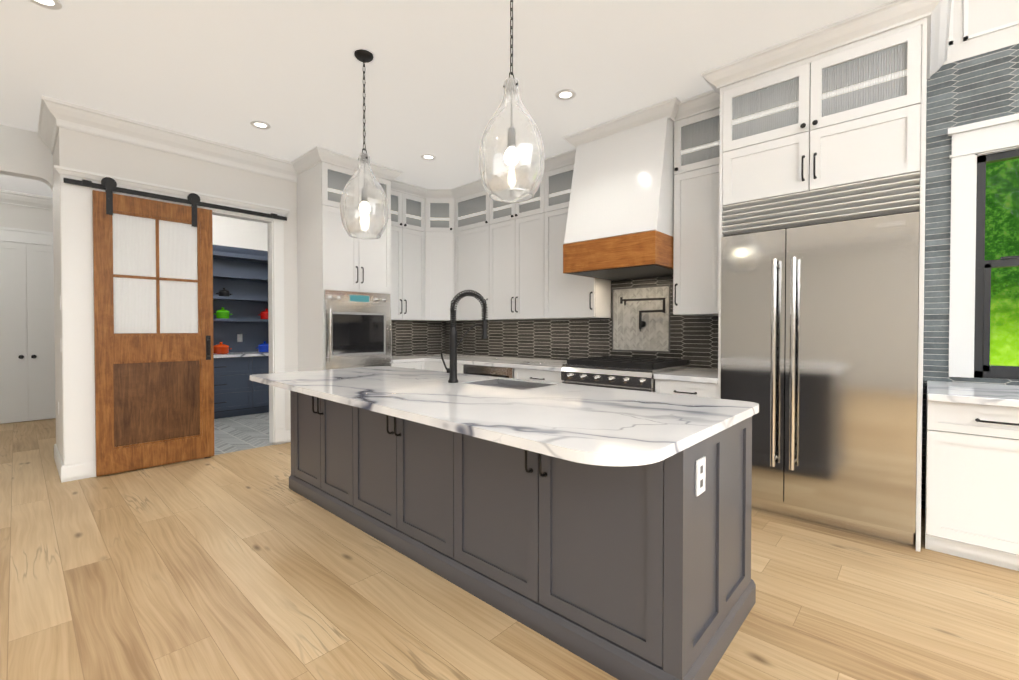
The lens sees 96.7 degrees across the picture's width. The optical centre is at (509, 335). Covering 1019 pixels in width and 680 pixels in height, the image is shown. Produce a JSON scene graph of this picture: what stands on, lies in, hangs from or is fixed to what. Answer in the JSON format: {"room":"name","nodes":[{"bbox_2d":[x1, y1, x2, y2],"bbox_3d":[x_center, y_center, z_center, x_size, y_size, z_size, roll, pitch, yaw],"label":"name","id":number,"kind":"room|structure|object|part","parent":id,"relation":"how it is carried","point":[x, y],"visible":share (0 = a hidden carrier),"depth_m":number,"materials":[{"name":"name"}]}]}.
{"room":"kitchen","nodes":[
{"label":"kitchen","id":0,"kind":"room"},
{"bbox_2d":[0,203,52,423],"bbox_3d":[-7.247,-0.378,5.788,0.120,3.140,2.550,1,1,43],"label":"wall","id":1,"kind":"structure","parent":0,"point":[21,217],"depth_m":6.28,"materials":[{"name":"white paint"}]},
{"bbox_2d":[0,189,52,245],"bbox_3d":[-7.210,-0.376,5.652,0.120,3.140,2.460,1,1,43],"label":"trim","id":2,"kind":"structure","parent":1,"relation":"attached to","point":[8,234],"depth_m":6.25,"materials":[{"name":"white wood"}]},
{"bbox_2d":[0,241,55,423],"bbox_3d":[-6.663,-0.050,6.257,0.067,2.450,0.800,1,1,43],"label":"closet doors","id":3,"kind":"structure","parent":1,"relation":"in","point":[24,386],"depth_m":6.25,"materials":[{"name":"white wood"}]},
{"bbox_2d":[53,159,60,455],"bbox_3d":[-4.117,-0.356,4.216,0.940,3.140,0.136,1,1,43],"label":"wall","id":4,"kind":"structure","parent":0,"point":[54,160],"depth_m":4.31,"materials":[{"name":"white paint"}]},
{"bbox_2d":[0,124,52,193],"bbox_3d":[-5.192,-1.653,3.603,0.160,0.530,2.194,1,1,43],"label":"wall","id":5,"kind":"structure","parent":4,"relation":"attached to","point":[25,153],"depth_m":4.22,"materials":[{"name":"white paint"}]},
{"bbox_2d":[58,295,60,414],"bbox_3d":[-3.962,0.187,3.986,0.510,1.060,0.004,1,1,43],"label":"switch plates","id":6,"kind":"object","parent":4,"relation":"attached to","point":[60,349],"visible":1,"depth_m":3.84,"materials":[{"name":"white plastic"}]},
{"bbox_2d":[53,127,297,464],"bbox_3d":[-2.391,-0.372,5.313,0.120,3.140,4.086,1,1,43],"label":"wall","id":7,"kind":"structure","parent":0,"point":[87,152],"depth_m":4.51,"materials":[{"name":"white paint"}]},
{"bbox_2d":[38,95,297,482],"bbox_3d":[-3.119,-0.359,4.446,0.220,3.140,2.024,1,1,43],"label":"trim","id":8,"kind":"structure","parent":7,"relation":"attached to","point":[78,326],"depth_m":3.84,"materials":[{"name":"white wood"}]},
{"bbox_2d":[63,177,286,476],"bbox_3d":[-3.061,-0.086,4.391,0.105,2.594,1.776,1,1,43],"label":"barn door","id":9,"kind":"structure","parent":7,"relation":"in","point":[154,399],"depth_m":4.16,"materials":[{"name":"brown wood"}]},
{"bbox_2d":[112,213,197,332],"bbox_3d":[-3.260,-0.551,4.195,0.006,1.050,0.625,1,1,43],"label":"glass pane","id":10,"kind":"object","parent":9,"relation":"attached to","point":[134,245],"depth_m":4.17,"materials":[{"name":"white glass"}]},
{"bbox_3d":[-3.061,-0.086,4.391,0.105,2.594,1.776,1,1,43],"label":"barn door rail hardware","id":11,"kind":"part","parent":9,"relation":"part of","materials":[{"name":"black metal"}]},
{"bbox_2d":[395,180,422,319],"bbox_3d":[-1.458,-1.080,5.938,0.391,1.739,0.770,1,1,43],"label":"upper cabinet","id":12,"kind":"object","parent":7,"relation":"attached to","point":[408,197],"depth_m":5.91,"materials":[{"name":"white wood"}]},
{"bbox_2d":[391,320,444,355],"bbox_3d":[-1.412,0.027,6.289,0.011,0.485,1.328,1,1,43],"label":"tile backsplash","id":13,"kind":"structure","parent":7,"relation":"attached to","point":[428,337],"depth_m":6.40,"materials":[{"name":"grey tile"}]},
{"bbox_2d":[214,412,272,454],"bbox_3d":[-3.744,1.208,6.804,4.100,0.060,4.150,1,1,43],"label":"floor","id":14,"kind":"structure","parent":0,"point":[239,433],"depth_m":5.55,"materials":[{"name":"white tile"}]},
{"bbox_2d":[213,245,268,418],"bbox_3d":[-4.342,-0.075,6.622,0.677,2.510,2.596,1,1,43],"label":"pantry shelving","id":15,"kind":"object","parent":14,"relation":"on","point":[240,305],"visible":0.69,"depth_m":6.94,"materials":[{"name":"blue wood"}]},
{"bbox_2d":[237,334,241,341],"bbox_3d":[-4.273,0.033,7.178,0.006,0.120,0.070,1,1,43],"label":"outlet","id":16,"kind":"object","parent":15,"relation":"attached to","point":[239,336],"depth_m":7.17,"materials":[{"name":"white plastic"}]},
{"bbox_2d":[214,352,268,357],"bbox_3d":[-4.340,0.285,6.625,0.657,0.040,2.596,1,1,43],"label":"countertop","id":17,"kind":"structure","parent":15,"relation":"on","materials":[{"name":"stone"}]},
{"bbox_2d":[0,0,893,196],"bbox_3d":[-3.773,-2.486,2.742,9.320,1.160,9.700,1,1,43],"label":"ceiling","id":18,"kind":"structure","parent":0,"point":[290,72],"depth_m":3.18,"materials":[{"name":"white paint"}]},
{"bbox_2d":[29,0,61,9],"bbox_3d":[-2.634,-1.898,2.553,0.163,0.009,0.163,0,1,4],"label":"recessed light","id":19,"kind":"object","parent":18,"relation":"in","point":[49,4],"depth_m":2.59,"materials":[{"name":"white"}]},
{"bbox_2d":[250,121,270,128],"bbox_3d":[-2.267,-1.920,4.122,0.163,0.009,0.163,1,1,34],"label":"recessed light","id":20,"kind":"object","parent":18,"relation":"in","point":[257,124],"depth_m":4.12,"materials":[{"name":"white"}]},
{"bbox_2d":[340,49,388,238],"bbox_3d":[-0.989,-1.298,3.087,0.316,1.224,0.316,1,1,40],"label":"pendant light","id":21,"kind":"object","parent":18,"relation":"hanging from","point":[364,56],"depth_m":3.04,"materials":[{"name":"clear glass"}]},
{"bbox_3d":[-0.989,-0.959,3.092,0.316,0.554,0.316,1,1,43],"label":"glass","id":22,"kind":"part","parent":21,"relation":"part of","materials":[{"name":"clear glass"}]},
{"bbox_3d":[-0.989,-0.875,3.093,0.072,0.082,0.072,1,1,43],"label":"bulb","id":23,"kind":"part","parent":21,"relation":"part of","materials":[{"name":"white glass"}]},
{"bbox_2d":[421,154,435,159],"bbox_3d":[-0.875,-1.930,4.887,0.163,0.009,0.163,0,1,4],"label":"recessed light","id":24,"kind":"object","parent":18,"relation":"in","point":[425,156],"depth_m":4.89,"materials":[{"name":"white"}]},
{"bbox_2d":[479,0,544,202],"bbox_3d":[0.010,-1.285,2.171,0.316,1.224,0.316,1,1,40],"label":"pendant light","id":25,"kind":"object","parent":18,"relation":"hanging from","point":[512,106],"depth_m":2.11,"materials":[{"name":"clear glass"}]},
{"bbox_3d":[0.010,-0.862,2.177,0.072,0.082,0.072,1,1,43],"label":"bulb","id":26,"kind":"part","parent":25,"relation":"part of","materials":[{"name":"white glass"}]},
{"bbox_3d":[0.010,-0.946,2.175,0.316,0.554,0.316,1,1,43],"label":"glass","id":27,"kind":"part","parent":25,"relation":"part of","materials":[{"name":"clear glass"}]},
{"bbox_2d":[555,89,575,99],"bbox_3d":[0.445,-1.912,3.593,0.163,0.009,0.163,0,1,4],"label":"recessed light","id":28,"kind":"object","parent":18,"relation":"in","point":[566,94],"depth_m":3.59,"materials":[{"name":"white"}]},
{"bbox_2d":[0,418,1018,679],"bbox_3d":[-1.634,1.289,0.968,15.100,0.060,9.900,1,1,43],"label":"floor","id":29,"kind":"structure","parent":0,"point":[246,564],"depth_m":2.14,"materials":[{"name":"brown wood"}]},
{"bbox_2d":[295,148,394,371],"bbox_3d":[-1.903,-0.370,5.271,0.650,3.140,0.830,1,1,43],"label":"tall cabinet","id":30,"kind":"object","parent":29,"relation":"on","point":[346,284],"depth_m":4.99,"materials":[{"name":"white wood"}]},
{"bbox_2d":[395,360,418,368],"bbox_3d":[-1.470,0.755,5.784,0.616,0.876,0.490,1,1,43],"label":"base cabinet","id":31,"kind":"object","parent":29,"relation":"on","point":[414,366],"depth_m":5.60,"materials":[{"name":"white wood"}]},
{"bbox_2d":[419,360,442,371],"bbox_3d":[-0.898,0.750,6.119,1.006,0.876,0.896,1,1,43],"label":"base cabinet","id":32,"kind":"object","parent":29,"relation":"on","point":[434,365],"depth_m":5.64,"materials":[{"name":"white wood"}]},
{"bbox_2d":[395,354,458,363],"bbox_3d":[-1.175,0.292,6.076,0.646,0.040,1.324,1,1,43],"label":"countertop","id":33,"kind":"structure","parent":32,"relation":"on","point":[398,359],"depth_m":5.62,"materials":[{"name":"white stone"}]},
{"bbox_2d":[443,360,458,372],"bbox_3d":[-0.402,0.756,5.689,0.427,0.876,0.859,1,1,43],"label":"base cabinet","id":34,"kind":"object","parent":29,"relation":"on","point":[447,362],"depth_m":5.42,"materials":[{"name":"white wood"}]},
{"bbox_2d":[459,364,510,377],"bbox_3d":[0.038,0.761,5.285,0.889,0.876,0.859,1,1,43],"label":"base cabinet","id":35,"kind":"object","parent":29,"relation":"on","point":[495,370],"depth_m":4.97,"materials":[{"name":"white wood"}]},
{"bbox_3d":[0.038,0.709,5.285,0.762,0.760,0.859,1,1,43],"label":"microwave drawer","id":36,"kind":"part","parent":35,"relation":"part of","materials":[{"name":"silver metal"}]},
{"bbox_2d":[289,394,755,679],"bbox_3d":[-0.321,0.784,2.855,3.179,0.897,0.879,1,1,43],"label":"kitchen island","id":37,"kind":"object","parent":29,"relation":"on","point":[606,530],"depth_m":1.89,"materials":[{"name":"grey wood"}]},
{"bbox_2d":[250,366,758,477],"bbox_3d":[-0.434,0.320,2.719,3.204,0.035,1.278,1,1,43],"label":"island countertop","id":38,"kind":"structure","parent":37,"relation":"on","point":[628,432],"depth_m":1.93,"materials":[{"name":"white stone"}]},
{"bbox_2d":[440,290,487,382],"bbox_3d":[-0.292,-0.003,2.986,0.172,0.604,0.283,1,1,43],"label":"island faucet","id":39,"kind":"object","parent":38,"relation":"on","point":[452,369],"visible":1,"depth_m":2.92,"materials":[{"name":"black metal"}]},
{"bbox_2d":[478,378,557,389],"bbox_3d":[-0.004,0.432,2.867,0.513,0.257,0.334,1,1,43],"label":"sink","id":40,"kind":"object","parent":38,"relation":"in","point":[517,385],"depth_m":3.05,"materials":[{"name":"silver metal"}]},
{"bbox_2d":[696,456,705,495],"bbox_3d":[0.686,0.502,1.624,0.007,0.125,0.080,1,1,43],"label":"outlet","id":41,"kind":"object","parent":37,"relation":"attached to","point":[700,460],"depth_m":1.62,"materials":[{"name":"white plastic"}]},
{"bbox_2d":[511,368,554,381],"bbox_3d":[0.554,0.768,4.812,0.632,0.876,0.859,1,1,43],"label":"base cabinet","id":42,"kind":"object","parent":29,"relation":"on","point":[536,374],"depth_m":4.52,"materials":[{"name":"white wood"}]},
{"bbox_2d":[555,364,690,392],"bbox_3d":[1.104,0.752,4.273,1.027,0.924,0.838,1,1,43],"label":"base cabinet","id":43,"kind":"object","parent":29,"relation":"on","point":[638,379],"depth_m":3.89,"materials":[{"name":"white"}]},
{"bbox_2d":[423,356,578,367],"bbox_3d":[0.001,0.303,5.308,2.125,0.040,0.867,1,1,43],"label":"countertop","id":44,"kind":"structure","parent":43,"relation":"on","point":[508,362],"depth_m":5.09,"materials":[{"name":"white stone"}]},
{"bbox_2d":[561,356,690,391],"bbox_3d":[1.077,0.717,4.243,0.894,0.992,0.916,1,1,43],"label":"range","id":45,"kind":"object","parent":43,"relation":"in","point":[628,373],"depth_m":3.97,"materials":[{"name":"silver metal"}]},
{"bbox_2d":[579,356,686,367],"bbox_3d":[1.110,0.243,4.272,0.855,0.045,0.739,1,1,43],"label":"cooktop","id":46,"kind":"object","parent":43,"relation":"on","point":[619,362],"depth_m":4.01,"materials":[{"name":"black metal"}]},
{"bbox_2d":[663,380,718,398],"bbox_3d":[1.647,0.782,3.826,0.495,0.876,0.836,1,1,43],"label":"base cabinet","id":47,"kind":"object","parent":29,"relation":"on","point":[679,387],"depth_m":3.49,"materials":[{"name":"white wood"}]},
{"bbox_2d":[663,368,718,383],"bbox_3d":[1.636,0.324,3.808,0.495,0.040,0.867,1,1,43],"label":"countertop","id":48,"kind":"structure","parent":47,"relation":"on","point":[693,375],"depth_m":3.54,"materials":[{"name":"white stone"}]},
{"bbox_2d":[719,156,922,551],"bbox_3d":[2.221,0.110,3.256,1.066,2.235,0.853,1,1,43],"label":"refrigerator","id":49,"kind":"object","parent":29,"relation":"on","point":[767,206],"depth_m":2.86,"materials":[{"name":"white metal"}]},
{"bbox_2d":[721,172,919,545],"bbox_3d":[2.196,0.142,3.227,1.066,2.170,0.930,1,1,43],"label":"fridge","id":50,"kind":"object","parent":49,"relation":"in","point":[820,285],"depth_m":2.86,"materials":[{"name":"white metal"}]},
{"bbox_2d":[925,400,1018,570],"bbox_3d":[2.883,0.798,2.677,0.620,0.876,0.857,1,1,43],"label":"base cabinet","id":51,"kind":"object","parent":29,"relation":"on","point":[972,481],"depth_m":2.45,"materials":[{"name":"white wood"}]},
{"bbox_2d":[927,381,1018,407],"bbox_3d":[3.633,0.350,1.957,2.690,0.040,0.896,1,1,43],"label":"countertop","id":52,"kind":"structure","parent":51,"relation":"on","point":[993,395],"depth_m":2.54,"materials":[{"name":"white stone"}]},
{"bbox_2d":[445,0,1018,508],"bbox_3d":[3.082,-0.872,3.167,11.160,4.200,0.160,1,1,43],"label":"tiled wall","id":53,"kind":"structure","parent":0,"point":[973,80],"depth_m":3.16,"materials":[{"name":"tile"}]},
{"bbox_2d":[423,188,454,320],"bbox_3d":[-0.946,-1.085,6.293,0.666,1.739,0.666,1,1,43],"label":"upper cabinet","id":54,"kind":"object","parent":53,"relation":"attached to","point":[438,204],"depth_m":6.09,"materials":[{"name":"white wood"}]},
{"bbox_2d":[455,180,490,319],"bbox_3d":[-0.405,-1.081,5.983,0.770,1.739,0.391,1,1,43],"label":"upper cabinet","id":55,"kind":"object","parent":53,"relation":"attached to","point":[472,201],"depth_m":5.87,"materials":[{"name":"white wood"}]},
{"bbox_2d":[491,164,538,319],"bbox_3d":[0.178,-1.074,5.493,0.989,1.739,0.326,1,1,43],"label":"upper cabinet","id":56,"kind":"object","parent":53,"relation":"attached to","point":[514,226],"depth_m":5.37,"materials":[{"name":"white wood"}]},
{"bbox_2d":[539,156,610,318],"bbox_3d":[0.719,-1.067,4.997,0.717,1.739,0.326,1,1,43],"label":"upper cabinet","id":57,"kind":"object","parent":53,"relation":"attached to","point":[562,295],"depth_m":4.96,"materials":[{"name":"white wood"}]},
{"bbox_2d":[559,228,674,279],"bbox_3d":[1.130,-0.738,4.244,0.902,0.241,0.886,1,1,43],"label":"range hood","id":58,"kind":"object","parent":53,"relation":"attached to","point":[648,251],"depth_m":3.88,"materials":[{"name":"brown wood"}]},
{"bbox_2d":[563,100,674,239],"bbox_3d":[1.134,-1.389,4.239,0.902,1.074,0.875,1,1,43],"label":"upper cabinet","id":59,"kind":"object","parent":53,"relation":"attached to","point":[619,174],"depth_m":3.94,"materials":[{"name":"white paint"}]},
{"bbox_2d":[563,116,673,280],"bbox_3d":[1.131,-1.254,4.237,0.902,1.343,0.887,1,1,43],"label":"range hood","id":60,"kind":"object","parent":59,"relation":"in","point":[620,224],"depth_m":3.93,"materials":[{"name":"white paint"}]},
{"bbox_2d":[612,285,670,352],"bbox_3d":[1.340,-0.172,4.658,0.640,0.670,0.009,1,1,43],"label":"tile backsplash","id":61,"kind":"structure","parent":53,"relation":"attached to","point":[627,335],"depth_m":4.65,"materials":[{"name":"grey tile"}]},
{"bbox_2d":[671,92,718,315],"bbox_3d":[1.752,-1.052,3.894,0.466,1.739,0.556,1,1,43],"label":"upper cabinet","id":62,"kind":"object","parent":53,"relation":"attached to","point":[695,270],"depth_m":3.72,"materials":[{"name":"white wood"}]},
{"bbox_2d":[719,0,926,195],"bbox_3d":[2.231,-1.430,3.244,1.069,0.965,0.857,1,1,43],"label":"upper cabinet","id":63,"kind":"object","parent":53,"relation":"attached to","point":[846,97],"depth_m":2.86,"materials":[{"name":"white wood"}]},
{"bbox_2d":[948,0,1018,379],"bbox_3d":[5.073,-1.221,1.302,5.712,3.050,0.210,1,1,43],"label":"window","id":64,"kind":"structure","parent":53,"relation":"in","point":[971,142],"depth_m":3.04,"materials":[{"name":"white wood"}]},
{"bbox_3d":[3.489,-0.460,2.772,0.896,1.488,0.080,1,1,43],"label":"black window frame","id":65,"kind":"part","parent":64,"relation":"part of","materials":[{"name":"black metal"}]},
{"label":"outside","id":66,"kind":"structure","parent":0,"visible":0},
{"bbox_2d":[985,158,1018,365],"bbox_3d":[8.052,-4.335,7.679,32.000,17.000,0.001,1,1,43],"label":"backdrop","id":67,"kind":"structure","parent":66,"point":[1002,191],"depth_m":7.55,"materials":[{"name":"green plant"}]}
]}

